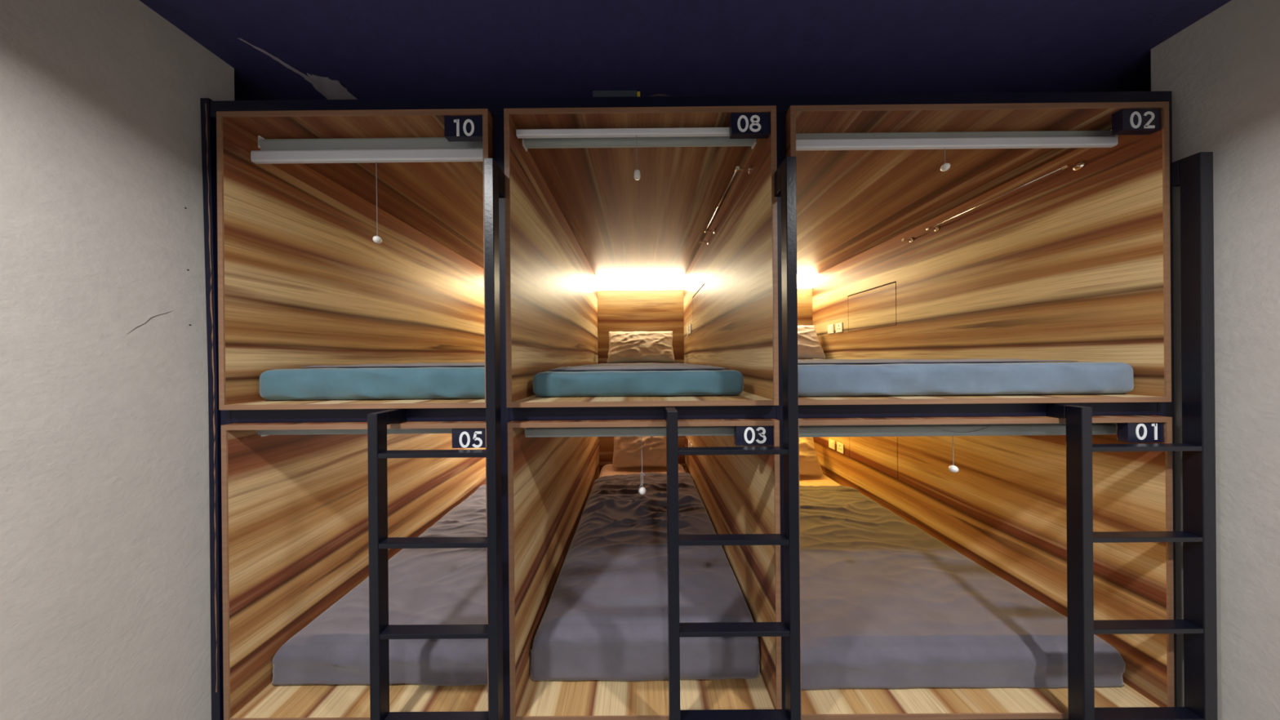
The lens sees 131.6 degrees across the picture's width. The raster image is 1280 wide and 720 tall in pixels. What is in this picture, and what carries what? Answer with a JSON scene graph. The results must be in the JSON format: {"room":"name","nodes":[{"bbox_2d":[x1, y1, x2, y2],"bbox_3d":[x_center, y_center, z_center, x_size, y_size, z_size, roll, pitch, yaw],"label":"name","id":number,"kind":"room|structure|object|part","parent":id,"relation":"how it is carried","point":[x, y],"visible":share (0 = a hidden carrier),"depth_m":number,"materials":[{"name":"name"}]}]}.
{"room":"dormitory","nodes":[
{"label":"dormitory","id":0,"kind":"room"},
{"bbox_2d":[0,0,234,719],"bbox_3d":[-1.654,0.179,-0.527,0.141,2.672,3.340,-1,0,0],"label":"wall","id":1,"kind":"structure","parent":0,"point":[105,585],"depth_m":0.85,"materials":[{"name":"paint"}]},
{"bbox_2d":[139,0,1231,100],"bbox_3d":[0.140,-1.223,0.649,5.500,0.101,5.700,-1,0,0],"label":"ceiling","id":2,"kind":"structure","parent":0,"point":[277,50],"depth_m":1.07,"materials":[{"name":"blue paint"}]},
{"bbox_2d":[1151,0,1279,719],"bbox_3d":[2.026,0.146,-0.551,0.120,2.672,3.305,-1,0,0],"label":"wall","id":3,"kind":"structure","parent":0,"point":[1221,72],"depth_m":0.94,"materials":[{"name":"paint"}]},
{"bbox_3d":[0.165,1.548,0.650,5.500,0.100,5.700,-1,0,0],"label":"floor","id":4,"kind":"structure","parent":0,"visible":0},
{"bbox_2d":[367,158,505,719],"bbox_3d":[-0.678,0.425,0.993,0.418,2.162,0.114,-1,0,0],"label":"ladder","id":5,"kind":"object","parent":4,"relation":"on","point":[380,632],"visible":0.98,"depth_m":0.94,"materials":[{"name":"black metal"}]},
{"bbox_3d":[-0.867,0.841,0.956,0.032,1.332,0.038,-1,0,0],"label":"short rail","id":6,"kind":"part","parent":5,"relation":"part of","materials":[{"name":"black metal"}]},
{"bbox_3d":[-0.484,0.423,0.955,0.031,2.162,0.038,-1,0,0],"label":"grab rail","id":7,"kind":"part","parent":5,"relation":"part of","materials":[{"name":"metal"}]},
{"bbox_2d":[200,91,1176,719],"bbox_3d":[0.177,0.262,2.082,3.546,2.472,2.072,-1,0,0],"label":"frame","id":8,"kind":"object","parent":4,"relation":"on","point":[495,106],"visible":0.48,"depth_m":1.05,"materials":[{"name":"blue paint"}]},
{"bbox_3d":[-1.516,0.312,1.078,0.038,2.403,0.050,-1,0,0],"label":"post","id":9,"kind":"part","parent":8,"relation":"part of","materials":[{"name":"black paint"}]},
{"bbox_2d":[216,108,493,409],"bbox_3d":[-1.017,-0.357,2.072,0.965,1.062,2.101,-1,0,0],"label":"pod","id":10,"kind":"object","parent":8,"relation":"attached to","point":[304,280],"visible":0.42,"depth_m":1.31,"materials":[{"name":"brown wood"}]},
{"bbox_3d":[-1.022,-0.879,2.007,0.929,0.018,1.963,-1,0,0],"label":"ceiling panel","id":11,"kind":"part","parent":10,"relation":"part of","materials":[{"name":"brown wood"}]},
{"bbox_3d":[-1.013,0.165,2.065,0.929,0.018,2.079,-1,0,0],"label":"floor panel","id":12,"kind":"part","parent":10,"relation":"part of","materials":[{"name":"brown wood"}]},
{"bbox_2d":[250,135,483,243],"bbox_3d":[-1.016,-0.657,1.115,0.912,0.425,0.064,-1,0,0],"label":"roller blind","id":13,"kind":"object","parent":10,"relation":"attached to","point":[419,149],"visible":0.93,"depth_m":1.09,"materials":[{"name":"grey fabric"}]},
{"bbox_3d":[-1.017,-0.777,1.096,0.912,0.042,0.018,-1,0,0],"label":"rail","id":14,"kind":"part","parent":13,"relation":"part of","materials":[{"name":"white metal"}]},
{"bbox_3d":[-1.004,-0.614,1.096,0.004,0.286,0.002,-1,0,0],"label":"pull cord","id":15,"kind":"part","parent":13,"relation":"part of","materials":[{"name":"white fabric"}]},
{"bbox_3d":[-1.001,-0.459,1.096,0.027,0.027,0.027,-1,0,0],"label":"cord knob","id":16,"kind":"part","parent":13,"relation":"part of","materials":[{"name":"white plastic"}]},
{"bbox_2d":[259,365,484,399],"bbox_3d":[-1.013,0.092,2.085,0.915,0.125,2.004,-1,0,0],"label":"mattress","id":17,"kind":"object","parent":10,"relation":"on","point":[384,382],"visible":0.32,"depth_m":1.10,"materials":[{"name":"teal fabric"}]},
{"bbox_2d":[301,362,484,367],"bbox_3d":[-1.012,0.020,1.958,0.852,0.016,1.489,-1,0,0],"label":"blanket","id":18,"kind":"object","parent":17,"relation":"on","point":[416,364],"visible":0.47,"depth_m":1.25,"materials":[{"name":"grey fabric"}]},
{"bbox_2d":[444,115,482,142],"bbox_3d":[-0.629,-0.835,1.038,0.140,0.076,0.025,-1,0,0],"label":"number sign","id":19,"kind":"object","parent":10,"relation":"attached to","point":[467,127],"visible":0.95,"depth_m":1.03,"materials":[{"name":"blue plastic"}]},
{"bbox_3d":[-0.544,-0.362,2.073,0.018,1.062,2.097,-1,0,0],"label":"panel","id":20,"kind":"part","parent":10,"relation":"part of","materials":[{"name":"brown wood"}]},
{"bbox_2d":[221,421,488,719],"bbox_3d":[-1.004,0.760,2.072,0.959,1.066,2.101,-1,0,0],"label":"pod","id":21,"kind":"object","parent":8,"relation":"attached to","point":[295,540],"visible":0.3,"depth_m":1.16,"materials":[{"name":"brown wood"}]},
{"bbox_2d":[257,428,452,436],"bbox_3d":[-1.006,0.364,1.115,0.902,0.236,0.050,-1,0,0],"label":"roller blind","id":22,"kind":"object","parent":21,"relation":"attached to","point":[389,431],"visible":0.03,"depth_m":1.09,"materials":[{"name":"grey fabric"}]},
{"bbox_3d":[-1.009,0.236,2.007,0.923,0.018,1.963,-1,0,0],"label":"ceiling panel","id":23,"kind":"part","parent":21,"relation":"part of","materials":[{"name":"brown wood"}]},
{"bbox_3d":[-1.000,1.284,2.066,0.923,0.018,2.079,-1,0,0],"label":"floor panel","id":24,"kind":"part","parent":21,"relation":"part of","materials":[{"name":"brown wood"}]},
{"bbox_2d":[452,427,485,448],"bbox_3d":[-0.611,0.279,1.038,0.122,0.072,0.025,-1,0,0],"label":"number sign","id":25,"kind":"object","parent":21,"relation":"attached to","point":[461,437],"visible":0.93,"depth_m":1.03,"materials":[{"name":"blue plastic"}]},
{"bbox_3d":[-1.000,1.217,2.130,0.896,0.113,1.914,-1,0,0],"label":"mattress","id":26,"kind":"object","parent":21,"relation":"on","visible":0},
{"bbox_2d":[271,484,487,685],"bbox_3d":[-1.002,1.185,1.859,0.915,0.176,1.488,-1,0,0],"label":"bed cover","id":27,"kind":"object","parent":26,"relation":"on","point":[427,586],"visible":0.45,"depth_m":1.24,"materials":[{"name":"grey fabric"}]},
{"bbox_3d":[-0.502,0.303,1.076,0.050,2.403,0.050,-1,0,0],"label":"post","id":28,"kind":"part","parent":8,"relation":"part of","materials":[{"name":"black metal"}]},
{"bbox_2d":[503,105,778,407],"bbox_3d":[0.008,-0.366,2.070,0.970,1.062,2.101,-1,0,0],"label":"pod","id":29,"kind":"object","parent":8,"relation":"attached to","point":[593,250],"visible":0.86,"depth_m":1.40,"materials":[{"name":"brown wood"}]},
{"bbox_3d":[-0.468,-0.362,2.073,0.018,1.062,2.097,-1,0,0],"label":"panel","id":30,"kind":"part","parent":29,"relation":"part of","materials":[{"name":"brown wood"}]},
{"bbox_2d":[592,90,639,97],"bbox_3d":[-0.093,-0.983,1.180,0.188,0.172,0.080,-1,0,0],"label":"junction box","id":31,"kind":"object","parent":29,"relation":"attached to","point":[595,93],"visible":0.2,"depth_m":1.14,"materials":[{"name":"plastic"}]},
{"bbox_2d":[515,127,756,180],"bbox_3d":[-0.003,-0.775,1.097,0.903,0.208,0.091,-1,0,0],"label":"roller blind","id":32,"kind":"object","parent":29,"relation":"attached to","point":[686,136],"visible":0.92,"depth_m":1.10,"materials":[{"name":"grey fabric"}]},
{"bbox_3d":[-0.015,-0.841,1.064,0.879,0.024,0.018,-1,0,0],"label":"rail","id":33,"kind":"part","parent":32,"relation":"part of","materials":[{"name":"white metal"}]},
{"bbox_3d":[-0.010,-0.687,1.064,0.024,0.032,0.024,-1,0,0],"label":"cord knob","id":34,"kind":"part","parent":32,"relation":"part of","materials":[{"name":"white plastic"}]},
{"bbox_2d":[533,368,743,396],"bbox_3d":[-0.006,0.094,2.099,0.846,0.103,1.971,-1,0,0],"label":"mattress","id":35,"kind":"object","parent":29,"relation":"on","point":[709,381],"visible":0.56,"depth_m":1.13,"materials":[{"name":"teal fabric"}]},
{"bbox_2d":[548,362,728,370],"bbox_3d":[-0.007,0.034,1.952,0.762,0.016,1.497,-1,0,0],"label":"blanket","id":36,"kind":"object","parent":35,"relation":"on","point":[602,366],"visible":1,"depth_m":1.26,"materials":[{"name":"fabric"}]},
{"bbox_2d":[607,331,675,362],"bbox_3d":[0.008,-0.136,2.887,0.663,0.320,0.220,-1,0,0],"label":"pillow","id":37,"kind":"object","parent":35,"relation":"on","point":[624,346],"visible":1,"depth_m":2.82,"materials":[{"name":"white fabric"}]},
{"bbox_3d":[0.002,-0.888,2.005,0.930,0.018,1.963,-1,0,0],"label":"ceiling panel","id":38,"kind":"part","parent":29,"relation":"part of","materials":[{"name":"brown wood"}]},
{"bbox_2d":[595,275,684,290],"bbox_3d":[0.004,-0.827,3.045,0.930,0.142,0.116,-1,0,0],"label":"light","id":39,"kind":"object","parent":29,"relation":"attached to","point":[603,282],"depth_m":3.05,"materials":[{"name":"white metal"}]},
{"bbox_3d":[0.008,-0.376,3.112,0.930,1.044,0.018,-1,0,0],"label":"panel","id":40,"kind":"part","parent":29,"relation":"part of","materials":[{"name":"brown wood"}]},
{"bbox_3d":[0.011,0.155,2.064,0.930,0.018,2.079,-1,0,0],"label":"floor panel","id":41,"kind":"part","parent":29,"relation":"part of","materials":[{"name":"brown wood"}]},
{"bbox_2d":[649,93,668,96],"bbox_3d":[0.078,-0.987,1.159,0.138,0.170,0.008,-1,0,0],"label":"cable loop","id":42,"kind":"object","parent":29,"relation":"attached to","point":[655,95],"visible":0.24,"depth_m":1.16,"materials":[{"name":"grey"}]},
{"bbox_2d":[688,324,691,333],"bbox_3d":[0.468,-0.289,2.681,0.009,0.086,0.086,-1,0,0],"label":"wall socket","id":43,"kind":"object","parent":29,"relation":"attached to","point":[690,325],"visible":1,"depth_m":2.66,"materials":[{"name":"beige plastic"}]},
{"bbox_3d":[0.480,-0.397,2.332,0.015,0.309,0.476,-1,0,0],"label":"hatch door","id":44,"kind":"part","parent":29,"relation":"part of","materials":[{"name":"brown wood"}]},
{"bbox_2d":[698,164,751,244],"bbox_3d":[0.434,-0.806,1.590,0.064,0.032,0.780,-1,0,0],"label":"rail","id":45,"kind":"object","parent":29,"relation":"attached to","point":[737,169],"visible":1,"depth_m":1.36,"materials":[{"name":"silver metal"}]},
{"bbox_3d":[0.411,-0.806,1.505,0.007,0.007,0.588,-1,0,0],"label":"rod","id":46,"kind":"part","parent":45,"relation":"part of","materials":[{"name":"silver metal"}]},
{"bbox_3d":[0.480,-0.371,2.072,0.018,1.062,2.097,-1,0,0],"label":"panel","id":47,"kind":"part","parent":29,"relation":"part of","materials":[{"name":"brown wood"}]},
{"bbox_2d":[729,112,770,138],"bbox_3d":[0.396,-0.844,1.036,0.138,0.076,0.025,-1,0,0],"label":"number sign","id":48,"kind":"object","parent":29,"relation":"attached to","point":[742,125],"visible":1,"depth_m":1.02,"materials":[{"name":"blue plastic"}]},
{"bbox_2d":[507,418,782,719],"bbox_3d":[0.020,0.751,2.071,0.969,1.066,2.101,-1,0,0],"label":"pod","id":49,"kind":"object","parent":8,"relation":"attached to","point":[551,480],"visible":0.44,"depth_m":1.12,"materials":[{"name":"brown wood"}]},
{"bbox_3d":[-0.455,0.755,2.074,0.018,1.066,2.097,-1,0,0],"label":"panel","id":50,"kind":"part","parent":49,"relation":"part of","materials":[{"name":"brown wood"}]},
{"bbox_2d":[524,426,733,494],"bbox_3d":[0.007,0.376,1.115,0.900,0.277,0.057,-1,0,0],"label":"roller blind","id":51,"kind":"object","parent":49,"relation":"attached to","point":[682,430],"visible":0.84,"depth_m":1.09,"materials":[{"name":"grey fabric"}]},
{"bbox_3d":[0.010,0.275,1.100,0.892,0.032,0.018,-1,0,0],"label":"rail","id":52,"kind":"part","parent":51,"relation":"part of","materials":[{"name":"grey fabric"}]},
{"bbox_3d":[0.008,0.390,1.100,0.004,0.198,0.002,-1,0,0],"label":"pull cord","id":53,"kind":"part","parent":51,"relation":"part of","materials":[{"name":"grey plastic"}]},
{"bbox_3d":[0.010,0.501,1.100,0.027,0.027,0.027,-1,0,0],"label":"cord knob","id":54,"kind":"part","parent":51,"relation":"part of","materials":[{"name":"white plastic"}]},
{"bbox_2d":[598,464,685,477],"bbox_3d":[0.027,1.177,2.128,0.877,0.175,1.915,-1,0,0],"label":"mattress","id":55,"kind":"object","parent":49,"relation":"on","point":[607,469],"visible":0.08,"depth_m":2.85,"materials":[{"name":"fabric"}]},
{"bbox_2d":[612,435,666,467],"bbox_3d":[0.053,0.872,2.930,0.662,0.396,0.203,-1,0,0],"label":"pillow","id":56,"kind":"object","parent":55,"relation":"on","point":[627,450],"visible":0.62,"depth_m":2.86,"materials":[{"name":"fabric"}]},
{"bbox_2d":[529,471,759,681],"bbox_3d":[0.022,1.131,1.884,0.924,0.263,1.518,-1,0,0],"label":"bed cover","id":57,"kind":"object","parent":55,"relation":"on","point":[605,617],"visible":0.91,"depth_m":1.27,"materials":[{"name":"grey fabric"}]},
{"bbox_3d":[0.020,0.742,3.112,0.929,1.048,0.018,-1,0,0],"label":"panel","id":58,"kind":"part","parent":49,"relation":"part of","materials":[{"name":"brown wood"}]},
{"bbox_3d":[0.013,0.228,2.006,0.929,0.018,1.963,-1,0,0],"label":"ceiling panel","id":59,"kind":"part","parent":49,"relation":"part of","materials":[{"name":"brown wood"}]},
{"bbox_3d":[0.023,1.275,2.064,0.929,0.018,2.079,-1,0,0],"label":"floor panel","id":60,"kind":"part","parent":49,"relation":"part of","materials":[{"name":"brown wood"}]},
{"bbox_3d":[0.491,0.722,2.333,0.015,0.309,0.476,-1,0,0],"label":"hatch door","id":61,"kind":"part","parent":49,"relation":"part of","materials":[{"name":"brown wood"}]},
{"bbox_3d":[0.491,0.747,2.072,0.018,1.066,2.097,-1,0,0],"label":"panel","id":62,"kind":"part","parent":49,"relation":"part of","materials":[{"name":"brown wood"}]},
{"bbox_2d":[733,425,773,445],"bbox_3d":[0.409,0.270,1.036,0.133,0.072,0.025,-1,0,0],"label":"number sign","id":63,"kind":"object","parent":49,"relation":"attached to","point":[743,435],"visible":0.99,"depth_m":1.02,"materials":[{"name":"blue plastic"}]},
{"bbox_3d":[0.520,0.294,1.074,0.043,2.403,0.050,-1,0,0],"label":"post","id":64,"kind":"part","parent":8,"relation":"part of","materials":[{"name":"black metal"}]},
{"bbox_2d":[785,102,1171,404],"bbox_3d":[1.211,-0.377,2.068,1.342,1.062,2.101,-1,0,0],"label":"pod","id":65,"kind":"object","parent":8,"relation":"attached to","point":[1067,264],"visible":0.65,"depth_m":1.32,"materials":[{"name":"brown wood"}]},
{"bbox_3d":[0.549,-0.371,2.071,0.018,1.062,2.097,-1,0,0],"label":"panel","id":66,"kind":"part","parent":65,"relation":"part of","materials":[{"name":"brown wood"}]},
{"bbox_3d":[1.210,-0.387,3.110,1.302,1.044,0.018,-1,0,0],"label":"panel","id":67,"kind":"part","parent":65,"relation":"part of","materials":[{"name":"brown wood"}]},
{"bbox_2d":[796,273,817,288],"bbox_3d":[1.206,-0.838,3.043,1.302,0.142,0.116,-1,0,0],"label":"light","id":68,"kind":"object","parent":65,"relation":"attached to","point":[804,280],"depth_m":3.04,"materials":[{"name":"white metal"}]},
{"bbox_2d":[827,324,834,333],"bbox_3d":[1.855,-0.301,2.797,0.012,0.086,0.086,-1,0,0],"label":"light switch","id":69,"kind":"object","parent":65,"relation":"attached to","point":[830,327],"visible":1,"depth_m":2.79,"materials":[{"name":"beige plastic"}]},
{"bbox_2d":[835,322,842,333],"bbox_3d":[1.856,-0.301,2.679,0.009,0.086,0.086,-1,0,0],"label":"wall socket","id":70,"kind":"object","parent":65,"relation":"attached to","point":[838,326],"visible":1,"depth_m":2.67,"materials":[{"name":"beige plastic"}]},
{"bbox_3d":[1.868,-0.409,2.330,0.015,0.309,0.476,-1,0,0],"label":"hatch door","id":71,"kind":"part","parent":65,"relation":"part of","materials":[{"name":"brown wood"}]},
{"bbox_2d":[795,129,1118,171],"bbox_3d":[1.197,-0.804,1.110,1.277,0.170,0.062,-1,0,0],"label":"roller blind","id":72,"kind":"object","parent":65,"relation":"attached to","point":[1037,139],"visible":0.91,"depth_m":1.09,"materials":[{"name":"grey fabric"}]},
{"bbox_3d":[1.160,-0.733,1.093,0.027,0.027,0.027,-1,0,0],"label":"cord knob","id":73,"kind":"part","parent":72,"relation":"part of","materials":[{"name":"white plastic"}]},
{"bbox_3d":[1.181,-0.823,1.093,1.240,0.034,0.018,-1,0,0],"label":"rail","id":74,"kind":"part","parent":72,"relation":"part of","materials":[{"name":"white metal"}]},
{"bbox_2d":[797,361,1133,396],"bbox_3d":[1.215,0.073,2.070,1.290,0.123,2.026,-1,0,0],"label":"mattress","id":75,"kind":"object","parent":65,"relation":"on","point":[1007,378],"visible":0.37,"depth_m":1.07,"materials":[{"name":"blue fabric"}]},
{"bbox_2d":[797,324,826,359],"bbox_3d":[1.402,-0.182,2.879,0.800,0.347,0.234,-1,0,1],"label":"pillow","id":76,"kind":"object","parent":75,"relation":"on","point":[808,344],"visible":0.29,"depth_m":2.80,"materials":[{"name":"white fabric"}]},
{"bbox_2d":[797,358,1078,364],"bbox_3d":[1.213,0.003,1.941,1.221,0.016,1.515,-1,0,0],"label":"blanket","id":77,"kind":"object","parent":75,"relation":"on","point":[968,360],"visible":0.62,"depth_m":1.24,"materials":[{"name":"grey fabric"}]},
{"bbox_3d":[1.213,0.145,2.062,1.302,0.018,2.079,-1,0,0],"label":"floor panel","id":78,"kind":"part","parent":65,"relation":"part of","materials":[{"name":"brown wood"}]},
{"bbox_3d":[1.204,-0.899,2.003,1.302,0.018,1.963,-1,0,0],"label":"ceiling panel","id":79,"kind":"part","parent":65,"relation":"part of","materials":[{"name":"brown wood"}]},
{"bbox_2d":[901,161,1084,242],"bbox_3d":[1.822,-0.819,1.588,0.064,0.032,0.780,-1,0,0],"label":"rail","id":80,"kind":"object","parent":65,"relation":"attached to","point":[1080,165],"visible":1,"depth_m":1.37,"materials":[{"name":"silver metal"}]},
{"bbox_3d":[1.799,-0.819,1.503,0.007,0.007,0.588,-1,0,0],"label":"rod","id":81,"kind":"part","parent":80,"relation":"part of","materials":[{"name":"silver metal"}]},
{"bbox_2d":[1111,108,1160,134],"bbox_3d":[1.784,-0.857,1.034,0.137,0.076,0.025,-1,0,0],"label":"number sign","id":82,"kind":"object","parent":65,"relation":"attached to","point":[1125,121],"visible":1,"depth_m":1.02,"materials":[{"name":"blue plastic"}]},
{"bbox_2d":[798,415,1174,719],"bbox_3d":[1.222,0.741,2.069,1.341,1.066,2.101,-1,0,0],"label":"pod","id":83,"kind":"object","parent":8,"relation":"attached to","point":[1003,509],"visible":0.34,"depth_m":1.17,"materials":[{"name":"brown wood"}]},
{"bbox_2d":[799,474,839,485],"bbox_3d":[1.221,1.198,2.126,1.270,0.113,1.915,-1,0,0],"label":"mattress","id":84,"kind":"object","parent":83,"relation":"on","point":[804,480],"visible":0.07,"depth_m":2.70,"materials":[{"name":"fabric"}]},
{"bbox_2d":[799,437,823,475],"bbox_3d":[1.372,0.932,2.869,0.804,0.376,0.232,-1,0,1],"label":"pillow","id":85,"kind":"object","parent":84,"relation":"on","point":[809,464],"visible":0.17,"depth_m":2.80,"materials":[{"name":"white fabric"}]},
{"bbox_2d":[799,484,1125,690],"bbox_3d":[1.225,1.166,1.795,1.295,0.176,1.412,-1,0,0],"label":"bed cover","id":86,"kind":"object","parent":84,"relation":"on","point":[886,603],"visible":0.66,"depth_m":1.24,"materials":[{"name":"grey fabric"}]},
{"bbox_2d":[828,438,835,449],"bbox_3d":[1.866,0.818,2.797,0.012,0.086,0.086,-1,0,0],"label":"light switch","id":87,"kind":"object","parent":83,"relation":"attached to","point":[831,442],"visible":1,"depth_m":2.79,"materials":[{"name":"beige plastic"}]},
{"bbox_2d":[836,441,844,453],"bbox_3d":[1.867,0.818,2.679,0.009,0.086,0.086,-1,0,0],"label":"wall socket","id":88,"kind":"object","parent":83,"relation":"attached to","point":[840,447],"visible":1,"depth_m":2.67,"materials":[{"name":"beige plastic"}]},
{"bbox_3d":[1.879,0.710,2.330,0.015,0.309,0.476,-1,0,0],"label":"hatch door","id":89,"kind":"part","parent":83,"relation":"part of","materials":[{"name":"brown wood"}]},
{"bbox_2d":[799,422,1117,472],"bbox_3d":[1.205,0.328,1.113,1.272,0.203,0.058,-1,0,0],"label":"roller blind","id":90,"kind":"object","parent":83,"relation":"attached to","point":[1098,428],"visible":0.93,"depth_m":1.09,"materials":[{"name":"grey fabric"}]},
{"bbox_3d":[1.196,0.346,1.098,0.004,0.116,0.002,-1,0,0],"label":"pull cord","id":91,"kind":"part","parent":90,"relation":"part of","materials":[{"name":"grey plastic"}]},
{"bbox_3d":[1.198,0.416,1.098,0.027,0.027,0.027,-1,0,0],"label":"cord knob","id":92,"kind":"part","parent":90,"relation":"part of","materials":[{"name":"white plastic"}]},
{"bbox_3d":[1.187,0.270,1.098,1.234,0.037,0.018,-1,0,0],"label":"rail","id":93,"kind":"part","parent":90,"relation":"part of","materials":[{"name":"grey fabric"}]},
{"bbox_3d":[1.209,0.263,1.088,0.241,0.026,0.002,-1,0,0],"label":"loose cord","id":94,"kind":"part","parent":90,"relation":"part of","materials":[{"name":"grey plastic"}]},
{"bbox_3d":[1.225,1.264,2.062,1.301,0.018,2.079,-1,0,0],"label":"floor panel","id":95,"kind":"part","parent":83,"relation":"part of","materials":[{"name":"brown wood"}]},
{"bbox_3d":[1.216,0.217,2.004,1.301,0.018,1.963,-1,0,0],"label":"ceiling panel","id":96,"kind":"part","parent":83,"relation":"part of","materials":[{"name":"brown wood"}]},
{"bbox_2d":[1117,422,1164,442],"bbox_3d":[1.801,0.257,1.034,0.127,0.072,0.025,-1,0,0],"label":"number sign","id":97,"kind":"object","parent":83,"relation":"attached to","point":[1126,432],"visible":0.96,"depth_m":1.02,"materials":[{"name":"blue plastic"}]},
{"bbox_3d":[1.917,0.281,1.072,0.063,2.403,0.050,-1,0,0],"label":"post","id":98,"kind":"part","parent":8,"relation":"part of","materials":[{"name":"black metal"}]},
{"bbox_2d":[664,156,800,719],"bbox_3d":[0.304,0.418,0.992,0.427,2.157,0.114,-1,0,0],"label":"ladder","id":99,"kind":"object","parent":4,"relation":"on","point":[785,174],"visible":0.98,"depth_m":0.94,"materials":[{"name":"black metal"}]},
{"bbox_3d":[0.111,0.833,0.954,0.035,1.332,0.038,-1,0,0],"label":"short rail","id":100,"kind":"part","parent":99,"relation":"part of","materials":[{"name":"black metal"}]},
{"bbox_3d":[0.501,0.417,0.953,0.033,2.157,0.038,-1,0,0],"label":"grab rail","id":101,"kind":"part","parent":99,"relation":"part of","materials":[{"name":"black metal"}]},
{"bbox_2d":[1047,151,1217,719],"bbox_3d":[1.705,0.395,1.004,0.446,2.180,0.084,-1,0,0],"label":"ladder","id":102,"kind":"object","parent":4,"relation":"on","point":[1193,174],"visible":1,"depth_m":0.97,"materials":[{"name":"black metal"}]},
{"bbox_3d":[1.503,0.822,0.982,0.035,1.328,0.038,-1,0,0],"label":"short rail","id":103,"kind":"part","parent":102,"relation":"part of","materials":[{"name":"black metal"}]},
{"bbox_3d":[1.907,0.393,0.981,0.043,2.180,0.038,-1,0,0],"label":"grab rail","id":104,"kind":"part","parent":102,"relation":"part of","materials":[{"name":"black metal"}]}
]}

